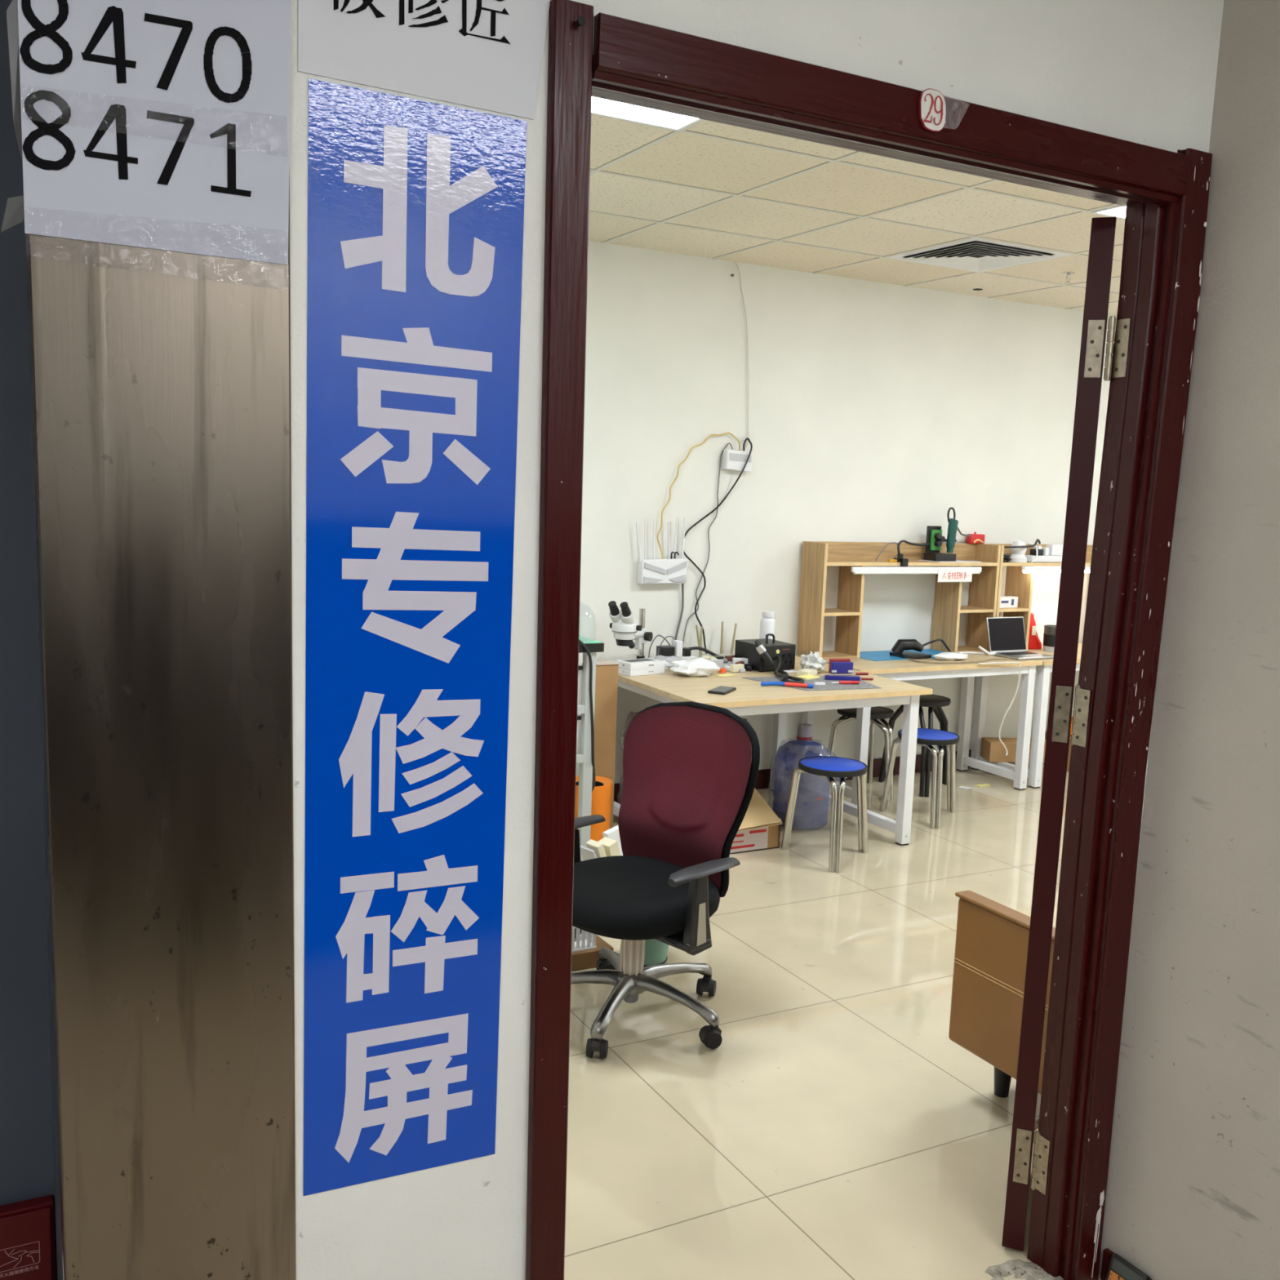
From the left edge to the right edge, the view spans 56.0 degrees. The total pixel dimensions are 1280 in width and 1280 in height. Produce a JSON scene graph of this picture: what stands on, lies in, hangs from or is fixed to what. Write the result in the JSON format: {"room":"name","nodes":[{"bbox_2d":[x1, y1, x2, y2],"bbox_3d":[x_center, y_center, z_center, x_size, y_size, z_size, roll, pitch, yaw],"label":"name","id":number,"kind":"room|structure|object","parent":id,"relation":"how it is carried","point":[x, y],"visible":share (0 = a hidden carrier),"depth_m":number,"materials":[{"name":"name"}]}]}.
{"room":"office building corridor","nodes":[
{"label":"office building corridor","id":0,"kind":"room"},
{"bbox_2d":[0,0,62,1279],"bbox_3d":[-2.188,0.043,0.962,3.450,2.720,0.370,-2,8,-28],"label":"wall","id":1,"kind":"structure","parent":0,"point":[29,1167],"depth_m":1.77,"materials":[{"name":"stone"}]},
{"bbox_2d":[0,1194,56,1279],"bbox_3d":[-1.158,1.108,1.757,0.554,0.480,0.031,-2,8,-28],"label":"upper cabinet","id":2,"kind":"object","parent":1,"relation":"attached to","point":[27,1227],"visible":1,"depth_m":1.83,"materials":[{"name":"red metal"}]},
{"bbox_2d":[62,0,1223,1279],"bbox_3d":[0.261,-0.002,2.009,2.244,2.720,0.100,-2,8,-28],"label":"wall","id":3,"kind":"structure","parent":0,"point":[1143,72],"depth_m":1.79,"materials":[{"name":"paint"}]},
{"bbox_2d":[25,152,296,1279],"bbox_3d":[-0.609,0.035,1.548,0.309,2.700,0.114,-2,8,-28],"label":"metal panel","id":4,"kind":"object","parent":3,"relation":"attached to","point":[160,379],"visible":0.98,"depth_m":1.51,"materials":[{"name":"silver metal"}]},
{"bbox_2d":[0,0,24,232],"bbox_3d":[-0.703,-0.594,1.345,0.030,0.268,0.002,1,7,-5],"label":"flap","id":5,"kind":"object","parent":4,"relation":"attached to","point":[15,209],"visible":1,"depth_m":1.34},
{"bbox_2d":[17,0,291,264],"bbox_3d":[-0.559,-0.629,1.408,0.297,0.335,0.002,-2,8,-28],"label":"sheet","id":6,"kind":"object","parent":4,"relation":"attached to","point":[153,124],"visible":1,"depth_m":1.41,"materials":[{"name":"paper"}]},
{"bbox_2d":[302,78,526,1195],"bbox_3d":[-0.310,0.039,1.648,0.296,1.487,0.003,-2,8,-28],"label":"sign","id":7,"kind":"object","parent":3,"relation":"attached to","point":[415,207],"visible":1,"depth_m":1.64,"materials":[{"name":"blue plastic"}]},
{"bbox_2d":[297,0,550,119],"bbox_3d":[-0.267,-0.798,1.545,0.339,0.199,0.003,-2,8,-28],"label":"poster","id":8,"kind":"object","parent":3,"relation":"attached to","point":[486,55],"visible":1,"depth_m":1.55,"materials":[{"name":"white paper"}]},
{"bbox_2d":[525,0,593,1279],"bbox_3d":[-0.125,0.248,1.818,0.075,2.245,0.150,2,7,1],"label":"trim","id":9,"kind":"structure","parent":3,"relation":"attached to","point":[571,23],"depth_m":1.72,"materials":[{"name":"red paint"}]},
{"bbox_2d":[591,12,1189,206],"bbox_3d":[0.447,-0.836,1.972,1.202,0.084,0.118,-2,8,-28],"label":"trim","id":10,"kind":"structure","parent":3,"relation":"attached to","point":[635,63],"depth_m":1.87,"materials":[{"name":"red paint"}]},
{"bbox_2d":[918,88,946,132],"bbox_3d":[0.464,-0.841,1.909,0.054,0.063,0.006,-2,8,-28],"label":"number plate","id":11,"kind":"object","parent":10,"relation":"attached to","point":[931,103],"visible":1,"depth_m":1.91,"materials":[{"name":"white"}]},
{"bbox_2d":[1001,217,1130,1251],"bbox_3d":[0.900,0.229,2.590,0.095,2.136,0.390,4,8,13],"label":"door","id":12,"kind":"structure","parent":3,"relation":"in","point":[1102,237],"depth_m":2.42,"materials":[{"name":"red wood"}]},
{"bbox_2d":[1026,147,1212,1279],"bbox_3d":[0.945,0.209,2.397,0.114,2.252,0.117,-2,8,-28],"label":"trim","id":13,"kind":"structure","parent":3,"relation":"attached to","point":[1163,248],"depth_m":2.36,"materials":[{"name":"red paint"}]},
{"bbox_2d":[564,762,1101,1279],"bbox_3d":[0.781,1.340,2.859,10.400,0.120,7.100,-2,8,-28],"label":"floor","id":14,"kind":"structure","parent":0,"point":[836,1127],"depth_m":3.27,"materials":[{"name":"tile"}]},
{"bbox_2d":[580,845,596,860],"bbox_3d":[-0.162,0.900,4.543,0.120,0.254,0.080,-5,10,-42],"label":"box","id":15,"kind":"object","parent":14,"relation":"on","point":[587,853],"visible":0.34,"depth_m":4.50,"materials":[{"name":"cardboard"}]},
{"bbox_2d":[576,635,604,861],"bbox_3d":[-0.790,0.473,4.803,1.114,0.984,0.600,-2,8,-28],"label":"rack","id":16,"kind":"object","parent":14,"relation":"on","point":[584,758],"visible":0.13,"depth_m":4.78,"materials":[{"name":"white metal"}]},
{"bbox_2d":[578,639,595,791],"bbox_3d":[-0.233,0.309,4.784,0.237,0.674,0.136,-4,10,-41],"label":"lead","id":17,"kind":"object","parent":16,"relation":"hanging from","point":[580,642],"visible":0.69,"depth_m":4.73,"materials":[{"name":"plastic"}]},
{"bbox_2d":[571,934,613,971],"bbox_3d":[-0.314,1.047,4.103,0.340,0.060,0.320,-2,8,-28],"label":"box","id":18,"kind":"object","parent":14,"relation":"on","point":[584,959],"visible":0.09,"depth_m":4.00,"materials":[{"name":"cardboard"}]},
{"bbox_2d":[571,925,596,952],"bbox_3d":[-0.319,0.976,4.054,0.284,0.092,0.227,-2,8,-28],"label":"wire basket","id":19,"kind":"object","parent":18,"relation":"on","point":[585,940],"visible":0.18,"depth_m":4.01,"materials":[{"name":"white plastic"}]},
{"bbox_2d":[574,775,612,841],"bbox_3d":[-0.220,0.772,5.064,0.196,0.366,0.196,-2,8,-28],"label":"bin","id":20,"kind":"object","parent":14,"relation":"on","point":[602,793],"visible":0.27,"depth_m":4.99,"materials":[{"name":"plastic"}]},
{"bbox_2d":[586,839,606,857],"bbox_3d":[-0.138,0.890,4.567,0.130,0.274,0.070,-5,10,-42],"label":"box","id":21,"kind":"object","parent":14,"relation":"on","point":[598,847],"visible":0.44,"depth_m":4.50,"materials":[{"name":"cardboard"}]},
{"bbox_2d":[594,664,618,829],"bbox_3d":[-0.165,0.504,5.484,0.114,0.792,0.010,-2,8,-28],"label":"cardboard sheet","id":22,"kind":"object","parent":14,"relation":"on","point":[606,676],"visible":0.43,"depth_m":5.46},
{"bbox_2d":[598,836,620,856],"bbox_3d":[-0.097,0.890,4.603,0.130,0.273,0.070,-5,10,-42],"label":"box","id":23,"kind":"object","parent":14,"relation":"on","point":[611,846],"visible":0.34,"depth_m":4.54,"materials":[{"name":"cardboard"}]},
{"bbox_2d":[602,825,622,855],"bbox_3d":[-0.085,0.868,4.697,0.149,0.297,0.030,-5,10,-42],"label":"box","id":24,"kind":"object","parent":14,"relation":"on","point":[613,833],"visible":0.24,"depth_m":4.65,"materials":[{"name":"white cardboard"}]},
{"bbox_2d":[617,774,622,804],"bbox_3d":[-0.022,0.754,5.812,0.157,0.223,0.302,-2,8,-28],"label":"bag","id":25,"kind":"object","parent":14,"relation":"on","point":[620,793],"visible":0.06,"depth_m":5.84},
{"bbox_2d":[619,710,641,754],"bbox_3d":[-0.010,0.486,5.778,0.155,0.313,0.258,-2,8,-28],"label":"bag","id":26,"kind":"object","parent":25,"relation":"on","point":[631,715],"visible":0.14,"depth_m":5.77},
{"bbox_2d":[643,938,668,967],"bbox_3d":[0.018,1.010,4.105,0.202,0.158,0.202,-2,8,-28],"label":"tub","id":27,"kind":"object","parent":14,"relation":"on","point":[655,951],"visible":0.32,"depth_m":4.04,"materials":[{"name":"green plastic"}]},
{"bbox_2d":[571,701,759,1058],"bbox_3d":[0.001,0.688,3.620,0.634,0.920,0.657,-5,10,-45],"label":"office chair","id":28,"kind":"object","parent":14,"relation":"on","point":[690,776],"visible":0.94,"depth_m":3.66,"materials":[{"name":"black"}]},
{"bbox_2d":[572,855,719,940],"bbox_3d":[-0.033,0.763,3.614,0.504,0.093,0.518,-5,10,-45],"label":"seat cushion","id":29,"kind":"object","parent":28,"relation":"on","point":[621,897],"depth_m":3.47,"materials":[{"name":"black fabric"}]},
{"bbox_2d":[729,718,782,853],"bbox_3d":[0.430,0.622,5.500,0.435,0.600,0.485,-2,8,-28],"label":"carton","id":30,"kind":"object","parent":14,"relation":"on","point":[759,829],"visible":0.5,"depth_m":5.38,"materials":[{"name":"brown cardboard"}]},
{"bbox_2d":[730,828,766,849],"bbox_3d":[0.460,0.887,5.338,0.240,0.074,0.001,-2,8,-28],"label":"print","id":31,"kind":"object","parent":30,"relation":"attached to","point":[754,838],"depth_m":5.36,"materials":[{"name":"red paper"}]},
{"bbox_2d":[582,640,933,845],"bbox_3d":[0.511,0.473,5.705,1.231,0.849,1.124,-2,8,-28],"label":"desk","id":32,"kind":"object","parent":14,"relation":"on","point":[749,697],"depth_m":5.46,"materials":[{"name":"brown wood"}]},
{"bbox_2d":[608,600,653,658],"bbox_3d":[-0.042,-0.027,5.693,0.156,0.334,0.336,6,8,24],"label":"microscope","id":33,"kind":"object","parent":32,"relation":"on","point":[625,629],"visible":0.96,"depth_m":5.59,"materials":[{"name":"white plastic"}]},
{"bbox_2d":[617,666,664,676],"bbox_3d":[0.000,0.140,5.602,0.200,0.029,0.116,-4,9,-38],"label":"box","id":34,"kind":"object","parent":32,"relation":"on","point":[620,670],"visible":0.7,"depth_m":5.55,"materials":[{"name":"white plastic"}]},
{"bbox_2d":[615,657,664,670],"bbox_3d":[0.001,0.111,5.598,0.200,0.030,0.116,-4,9,-38],"label":"box","id":35,"kind":"object","parent":34,"relation":"on","point":[644,663],"visible":0.92,"depth_m":5.56,"materials":[{"name":"cardboard"}]},
{"bbox_2d":[623,657,654,662],"bbox_3d":[-0.006,0.095,5.606,0.150,0.001,0.065,-4,9,-38],"label":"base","id":36,"kind":"object","parent":35,"relation":"on","point":[644,660],"depth_m":5.60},
{"bbox_2d":[654,655,688,670],"bbox_3d":[0.140,0.107,5.761,0.204,0.064,0.134,-2,8,-28],"label":"bag","id":37,"kind":"object","parent":32,"relation":"on","point":[668,659],"visible":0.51,"depth_m":5.72,"materials":[{"name":"grey"}]},
{"bbox_2d":[669,657,719,676],"bbox_3d":[0.257,0.124,5.602,0.245,0.078,0.178,-2,8,-28],"label":"bag","id":38,"kind":"object","parent":32,"relation":"on","point":[700,666],"visible":1,"depth_m":5.55,"materials":[{"name":"white"}]},
{"bbox_2d":[695,622,737,657],"bbox_3d":[0.418,0.008,6.120,0.253,0.188,0.158,-2,8,-28],"label":"router","id":39,"kind":"object","parent":32,"relation":"on","point":[700,641],"visible":0.54,"depth_m":6.14,"materials":[{"name":"grey plastic"}]},
{"bbox_2d":[707,685,736,694],"bbox_3d":[0.354,0.216,5.183,0.076,0.011,0.154,5,8,24],"label":"phone","id":40,"kind":"object","parent":32,"relation":"on","point":[721,690],"visible":1,"depth_m":5.15,"materials":[{"name":"black plastic"}]},
{"bbox_2d":[734,633,795,671],"bbox_3d":[0.616,0.050,5.895,0.203,0.177,0.240,-2,8,-28],"label":"station","id":41,"kind":"object","parent":32,"relation":"on","point":[744,648],"visible":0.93,"depth_m":5.83,"materials":[{"name":"black paint"}]},
{"bbox_2d":[759,611,775,639],"bbox_3d":[0.646,-0.018,6.113,0.076,0.258,0.076,-2,8,-28],"label":"bottle","id":42,"kind":"object","parent":41,"relation":"on","point":[767,623],"visible":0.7,"depth_m":6.08,"materials":[{"name":"white plastic"}]},
{"bbox_2d":[742,675,880,690],"bbox_3d":[0.798,0.197,5.499,0.562,0.002,0.366,0,8,-19],"label":"mat","id":43,"kind":"object","parent":32,"relation":"on","point":[862,685],"visible":0.64,"depth_m":5.48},
{"bbox_2d":[754,640,804,683],"bbox_3d":[0.664,0.100,5.596,0.129,0.157,0.370,-1,8,-21],"label":"gun","id":44,"kind":"object","parent":43,"relation":"on","point":[761,649],"visible":0.91,"depth_m":5.71,"materials":[{"name":"black paint"}]},
{"bbox_2d":[760,681,813,688],"bbox_3d":[0.656,0.199,5.363,0.236,0.021,0.039,3,7,5],"label":"screwdriver","id":45,"kind":"object","parent":43,"relation":"on","point":[762,683],"visible":1,"depth_m":5.36,"materials":[{"name":"plastic"}]},
{"bbox_2d":[824,674,860,680],"bbox_3d":[0.944,0.175,5.610,0.164,0.022,0.028,2,7,-3],"label":"tool case","id":46,"kind":"object","parent":43,"relation":"on","point":[831,677],"visible":1,"depth_m":5.60,"materials":[{"name":"blue plastic"}]},
{"bbox_2d":[800,651,826,672],"bbox_3d":[0.833,0.105,5.812,0.132,0.102,0.121,-2,8,-28],"label":"film","id":47,"kind":"object","parent":32,"relation":"on","point":[812,661],"visible":0.74,"depth_m":5.78,"materials":[{"name":"plastic"}]},
{"bbox_2d":[828,658,853,673],"bbox_3d":[0.974,0.128,5.828,0.112,0.068,0.050,0,8,-14],"label":"tool case","id":48,"kind":"object","parent":32,"relation":"on","point":[836,665],"visible":1,"depth_m":5.82,"materials":[{"name":"blue plastic"}]},
{"bbox_2d":[773,723,827,829],"bbox_3d":[0.801,0.649,5.828,0.375,0.489,0.346,-2,8,-28],"label":"water jug","id":49,"kind":"object","parent":14,"relation":"on","point":[807,815],"visible":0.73,"depth_m":5.76,"materials":[{"name":"blue plastic"}]},
{"bbox_2d":[781,755,867,872],"bbox_3d":[0.866,0.751,5.314,0.367,0.426,0.391,-2,9,-30],"label":"stool","id":50,"kind":"object","parent":14,"relation":"on","point":[828,767],"visible":1,"depth_m":5.25,"materials":[{"name":"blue metal"}]},
{"bbox_2d":[821,706,893,799],"bbox_3d":[1.216,0.593,6.526,0.390,0.453,0.367,5,8,21],"label":"stool","id":51,"kind":"object","parent":14,"relation":"on","point":[881,713],"visible":0.73,"depth_m":6.42,"materials":[{"name":"black metal"}]},
{"bbox_2d":[878,694,951,796],"bbox_3d":[1.570,0.565,6.643,0.367,0.506,0.391,-2,8,-28],"label":"stool","id":52,"kind":"object","parent":14,"relation":"on","point":[934,702],"visible":0.6,"depth_m":6.50,"materials":[{"name":"black plastic"}]},
{"bbox_2d":[796,652,1042,805],"bbox_3d":[1.513,0.457,6.587,1.259,0.727,0.546,-2,8,-28],"label":"desk","id":53,"kind":"object","parent":14,"relation":"on","point":[898,669],"visible":0.53,"depth_m":6.51,"materials":[{"name":"brown wood"}]},
{"bbox_2d":[796,541,1000,659],"bbox_3d":[1.444,-0.228,6.644,1.231,0.609,0.200,-2,8,-28],"label":"hutch","id":54,"kind":"object","parent":53,"relation":"on","point":[816,556],"visible":0.87,"depth_m":6.56,"materials":[{"name":"brown wood"}]},
{"bbox_2d":[824,608,857,613],"bbox_3d":[1.018,-0.149,6.428,0.234,0.016,0.195,-2,8,-28],"label":"shelf","id":55,"kind":"object","parent":54,"relation":"attached to","point":[827,610],"depth_m":6.44,"materials":[{"name":"brown wood"}]},
{"bbox_2d":[875,539,929,566],"bbox_3d":[1.450,-0.478,6.580,0.141,0.140,0.376,9,10,42],"label":"cable","id":56,"kind":"object","parent":54,"relation":"attached to","point":[904,562],"visible":1,"depth_m":6.51,"materials":[{"name":"black plastic"}]},
{"bbox_2d":[826,560,990,562],"bbox_3d":[1.451,-0.425,6.619,1.194,0.018,0.199,-2,8,-28],"label":"shelf","id":57,"kind":"object","parent":54,"relation":"attached to","point":[828,561],"depth_m":6.52,"materials":[{"name":"brown wood"}]},
{"bbox_2d":[850,566,982,574],"bbox_3d":[1.511,-0.377,6.531,0.906,0.039,0.024,-2,8,-28],"label":"lamp","id":58,"kind":"object","parent":54,"relation":"attached to","point":[855,570],"visible":1,"depth_m":6.48,"materials":[{"name":"white plastic"}]},
{"bbox_2d":[937,569,972,582],"bbox_3d":[1.741,-0.355,6.643,0.247,0.068,0.002,-2,8,-28],"label":"label card","id":59,"kind":"object","parent":58,"relation":"hanging from","point":[944,575],"visible":1,"depth_m":6.64,"materials":[{"name":"white"}]},
{"bbox_2d":[918,560,981,562],"bbox_3d":[1.748,-0.443,6.752,0.360,0.004,0.135,-2,8,-28],"label":"sheet","id":60,"kind":"object","parent":54,"relation":"on","point":[956,561],"visible":0.82,"depth_m":6.71,"materials":[{"name":"paper"}]},
{"bbox_2d":[923,506,971,560],"bbox_3d":[1.771,-0.596,6.762,0.377,0.298,0.114,-3,9,-34],"label":"station","id":61,"kind":"object","parent":60,"relation":"on","point":[935,538],"visible":1,"depth_m":6.70,"materials":[{"name":"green plastic"}]},
{"bbox_2d":[966,532,985,543],"bbox_3d":[1.942,-0.590,6.947,0.110,0.066,0.044,-2,8,-28],"label":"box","id":62,"kind":"object","parent":54,"relation":"on","point":[975,538],"visible":1,"depth_m":6.93,"materials":[{"name":"red plastic"}]},
{"bbox_2d":[859,648,945,661],"bbox_3d":[1.452,0.081,6.624,0.663,0.003,0.305,-2,8,-28],"label":"mat","id":63,"kind":"object","parent":53,"relation":"on","point":[877,655],"visible":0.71,"depth_m":6.58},
{"bbox_2d":[889,638,951,658],"bbox_3d":[1.560,0.040,6.582,0.390,0.097,0.160,-2,8,-28],"label":"holder","id":64,"kind":"object","parent":63,"relation":"on","point":[901,645],"visible":0.95,"depth_m":6.52,"materials":[{"name":"black plastic"}]},
{"bbox_2d":[933,652,967,660],"bbox_3d":[1.682,0.086,6.511,0.221,0.037,0.128,-2,8,-28],"label":"pouch","id":65,"kind":"object","parent":53,"relation":"on","point":[944,655],"visible":1,"depth_m":6.47,"materials":[{"name":"white"}]},
{"bbox_2d":[906,657,1009,663],"bbox_3d":[1.748,0.111,6.454,0.617,0.009,0.159,0,8,-14],"label":"lead","id":66,"kind":"object","parent":53,"relation":"on","point":[917,661],"visible":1,"depth_m":6.38,"materials":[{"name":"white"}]},
{"bbox_2d":[977,662,1020,755],"bbox_3d":[1.910,0.374,6.474,0.294,0.520,0.039,-1,8,-25],"label":"lead","id":67,"kind":"object","parent":53,"relation":"hanging from","point":[1019,664],"visible":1,"depth_m":6.51,"materials":[{"name":"white"}]},
{"bbox_2d":[880,728,959,828],"bbox_3d":[1.461,0.678,6.048,0.367,0.426,0.391,-3,9,-33],"label":"stool","id":68,"kind":"object","parent":14,"relation":"on","point":[926,737],"visible":0.91,"depth_m":5.98,"materials":[{"name":"silver metal"}]},
{"bbox_2d":[948,889,1055,1097],"bbox_3d":[1.324,0.894,3.186,0.839,0.720,0.536,-2,8,-28],"label":"cabinet","id":69,"kind":"object","parent":14,"relation":"on","point":[992,937],"visible":0.27,"depth_m":3.10,"materials":[{"name":"brown"}]},
{"bbox_2d":[980,737,1045,763],"bbox_3d":[2.206,0.644,7.033,0.380,0.115,0.150,2,7,-4],"label":"carton","id":70,"kind":"object","parent":14,"relation":"on","point":[993,750],"visible":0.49,"depth_m":6.96,"materials":[{"name":"brown cardboard"}]},
{"bbox_2d":[984,1258,1063,1279],"bbox_3d":[0.808,1.323,2.515,0.176,0.004,0.093,2,7,0],"label":"mortar patch","id":71,"kind":"object","parent":14,"relation":"on","point":[1021,1269],"visible":1,"depth_m":2.52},
{"bbox_2d":[969,642,1082,788],"bbox_3d":[2.627,0.421,7.183,1.255,0.727,0.546,-2,8,-28],"label":"desk","id":72,"kind":"object","parent":14,"relation":"on","point":[1034,772],"visible":0.34,"depth_m":6.73,"materials":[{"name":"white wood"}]},
{"bbox_2d":[986,616,1053,659],"bbox_3d":[2.135,-0.013,6.745,0.280,0.204,0.266,-2,8,-28],"label":"laptop","id":73,"kind":"object","parent":72,"relation":"on","point":[1006,635],"visible":0.94,"depth_m":6.82,"materials":[{"name":"silver metal"}]},
{"bbox_2d":[1027,613,1041,648],"bbox_3d":[2.326,-0.055,7.108,0.147,0.211,0.091,-2,8,-28],"label":"bag","id":74,"kind":"object","parent":72,"relation":"on","point":[1034,642],"visible":0.59,"depth_m":7.07,"materials":[{"name":"red"}]},
{"bbox_2d":[982,538,1092,650],"bbox_3d":[2.533,-0.282,7.221,1.225,0.649,0.205,-2,8,-28],"label":"hutch","id":75,"kind":"object","parent":72,"relation":"on","point":[1019,584],"depth_m":7.01,"materials":[{"name":"brown wood"}]},
{"bbox_2d":[1000,595,1017,608],"bbox_3d":[2.115,-0.221,6.992,0.170,0.062,0.061,-2,9,-31],"label":"box","id":76,"kind":"object","parent":75,"relation":"on","point":[1006,602],"visible":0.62,"depth_m":6.97,"materials":[{"name":"cardboard"}]},
{"bbox_2d":[1008,540,1026,562],"bbox_3d":[2.193,-0.515,6.967,0.104,0.124,0.103,-2,8,-28],"label":"fan","id":77,"kind":"object","parent":75,"relation":"on","point":[1017,555],"visible":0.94,"depth_m":6.93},
{"bbox_2d":[1022,566,1090,573],"bbox_3d":[2.592,-0.416,7.106,0.900,0.039,0.025,-2,8,-28],"label":"lamp","id":78,"kind":"object","parent":75,"relation":"attached to","point":[1025,569],"visible":0.41,"depth_m":6.96,"materials":[{"name":"white plastic"}]},
{"bbox_2d":[1043,624,1056,652],"bbox_3d":[2.425,-0.008,7.030,0.132,0.146,0.132,-2,8,-28],"label":"cup","id":79,"kind":"object","parent":72,"relation":"on","point":[1048,637],"visible":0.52,"depth_m":7.00,"materials":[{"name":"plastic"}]},
{"bbox_2d":[1106,1253,1150,1279],"bbox_3d":[0.986,1.304,2.436,0.030,0.078,0.084,-2,8,-28],"label":"picture frame","id":80,"kind":"object","parent":14,"relation":"on","point":[1120,1268],"visible":1,"depth_m":2.44,"materials":[{"name":"black cardboard"}]},
{"bbox_2d":[1108,1270,1124,1279],"bbox_3d":[0.977,1.315,2.433,0.010,0.039,0.072,-2,8,-28],"label":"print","id":81,"kind":"object","parent":80,"relation":"attached to","point":[1113,1274],"depth_m":2.45},
{"bbox_2d":[1111,1257,1143,1279],"bbox_3d":[0.986,1.281,2.433,0.006,0.022,0.072,-2,8,-28],"label":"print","id":82,"kind":"object","parent":80,"relation":"on","point":[1121,1269],"depth_m":2.44,"materials":[{"name":"grey"}]},
{"bbox_2d":[575,240,1116,783],"bbox_3d":[0.771,-0.594,6.416,6.950,2.800,0.100,-2,8,-28],"label":"wall","id":83,"kind":"structure","parent":0,"point":[877,410],"depth_m":6.36,"materials":[{"name":"paint"}]},
{"bbox_2d":[635,516,688,584],"bbox_3d":[0.103,-0.445,5.984,0.295,0.334,0.060,-2,8,-28],"label":"router","id":84,"kind":"object","parent":83,"relation":"attached to","point":[669,570],"visible":1,"depth_m":5.98,"materials":[{"name":"white plastic"}]},
{"bbox_2d":[674,583,684,639],"bbox_3d":[0.201,-0.103,6.102,0.048,0.374,0.023,-2,8,-28],"label":"cable","id":85,"kind":"object","parent":84,"relation":"hanging from","point":[682,584],"visible":0.72,"depth_m":6.10,"materials":[{"name":"grey plastic"}]},
{"bbox_2d":[657,432,740,559],"bbox_3d":[0.297,-0.725,6.048,0.458,0.650,0.026,-2,8,-28],"label":"cable","id":86,"kind":"object","parent":84,"relation":"attached to","point":[731,433],"visible":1,"depth_m":5.99,"materials":[{"name":"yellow plastic"}]},
{"bbox_2d":[682,442,733,647],"bbox_3d":[0.343,-0.467,6.121,0.249,1.073,0.030,-2,8,-28],"label":"cable","id":87,"kind":"object","parent":83,"relation":"attached to","point":[728,442],"visible":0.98,"depth_m":6.13,"materials":[{"name":"grey plastic"}]},
{"bbox_2d":[681,437,752,653],"bbox_3d":[0.385,-0.472,6.119,0.378,1.118,0.052,-2,8,-28],"label":"power cable","id":88,"kind":"object","parent":83,"relation":"attached to","point":[747,438],"visible":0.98,"depth_m":6.12,"materials":[{"name":"black plastic"}]},
{"bbox_2d":[721,448,752,471],"bbox_3d":[0.498,-0.915,6.134,0.160,0.110,0.048,-2,8,-28],"label":"modem","id":89,"kind":"object","parent":83,"relation":"attached to","point":[732,460],"visible":0.99,"depth_m":6.11,"materials":[{"name":"white plastic"}]},
{"bbox_2d":[613,749,1012,802],"bbox_3d":[0.748,0.748,6.540,6.750,0.105,0.012,-2,8,-28],"label":"baseboard","id":90,"kind":"structure","parent":83,"relation":"attached to","point":[762,781],"depth_m":6.59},
{"bbox_2d":[588,114,1124,315],"bbox_3d":[1.666,-1.713,4.679,6.950,0.080,3.680,-2,8,-28],"label":"ceiling","id":91,"kind":"structure","parent":0,"point":[682,158],"depth_m":4.85,"materials":[{"name":"tile"}]},
{"bbox_2d":[591,96,702,131],"bbox_3d":[0.003,-1.567,3.407,0.586,0.010,0.586,-2,8,-28],"label":"recessed light","id":92,"kind":"object","parent":91,"relation":"in","point":[602,107],"visible":0.24,"depth_m":3.66,"materials":[{"name":"white"}]},
{"bbox_2d":[734,262,748,449],"bbox_3d":[0.513,-1.429,6.080,0.130,0.925,0.006,-2,8,-28],"label":"cable","id":93,"kind":"object","parent":91,"relation":"hanging from","point":[735,262],"visible":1,"depth_m":6.09,"materials":[{"name":"white plastic"}]},
{"bbox_2d":[589,113,1124,309],"bbox_3d":[1.666,-1.667,4.629,6.800,0.008,3.580,-2,8,-28],"label":"grid","id":94,"kind":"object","parent":91,"relation":"attached to","point":[839,160],"depth_m":4.77,"materials":[{"name":"beige"}]},
{"bbox_2d":[887,237,1071,271],"bbox_3d":[1.578,-1.792,5.623,0.592,0.012,0.592,-2,8,-28],"label":"ceiling vent","id":95,"kind":"object","parent":91,"relation":"in","point":[976,255],"visible":1,"depth_m":5.60,"materials":[{"name":"black"}]},
{"bbox_2d":[1091,204,1125,219],"bbox_3d":[2.153,-1.636,4.558,0.586,0.010,0.586,-2,8,-28],"label":"recessed light","id":96,"kind":"object","parent":91,"relation":"in","point":[1118,211],"visible":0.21,"depth_m":4.66,"materials":[{"name":"white"}]},
{"bbox_2d":[1100,206,1125,217],"bbox_3d":[2.153,-1.637,4.558,0.558,0.006,0.558,-2,8,-28],"label":"diffuser","id":97,"kind":"object","parent":96,"relation":"attached to","point":[1113,211],"depth_m":4.66,"materials":[{"name":"white"}]},
{"bbox_2d":[1098,0,1279,1279],"bbox_3d":[1.817,0.187,0.998,0.127,2.720,3.180,-2,8,-28],"label":"wall","id":98,"kind":"structure","parent":0,"point":[1193,1191],"depth_m":2.25,"materials":[{"name":"paint"}]},
{"bbox_2d":[1100,1248,1151,1279],"bbox_3d":[1.711,1.505,1.127,0.013,0.066,3.160,-2,8,-28],"label":"baseboard","id":99,"kind":"structure","parent":98,"relation":"attached to","point":[1107,1253],"depth_m":2.49,"materials":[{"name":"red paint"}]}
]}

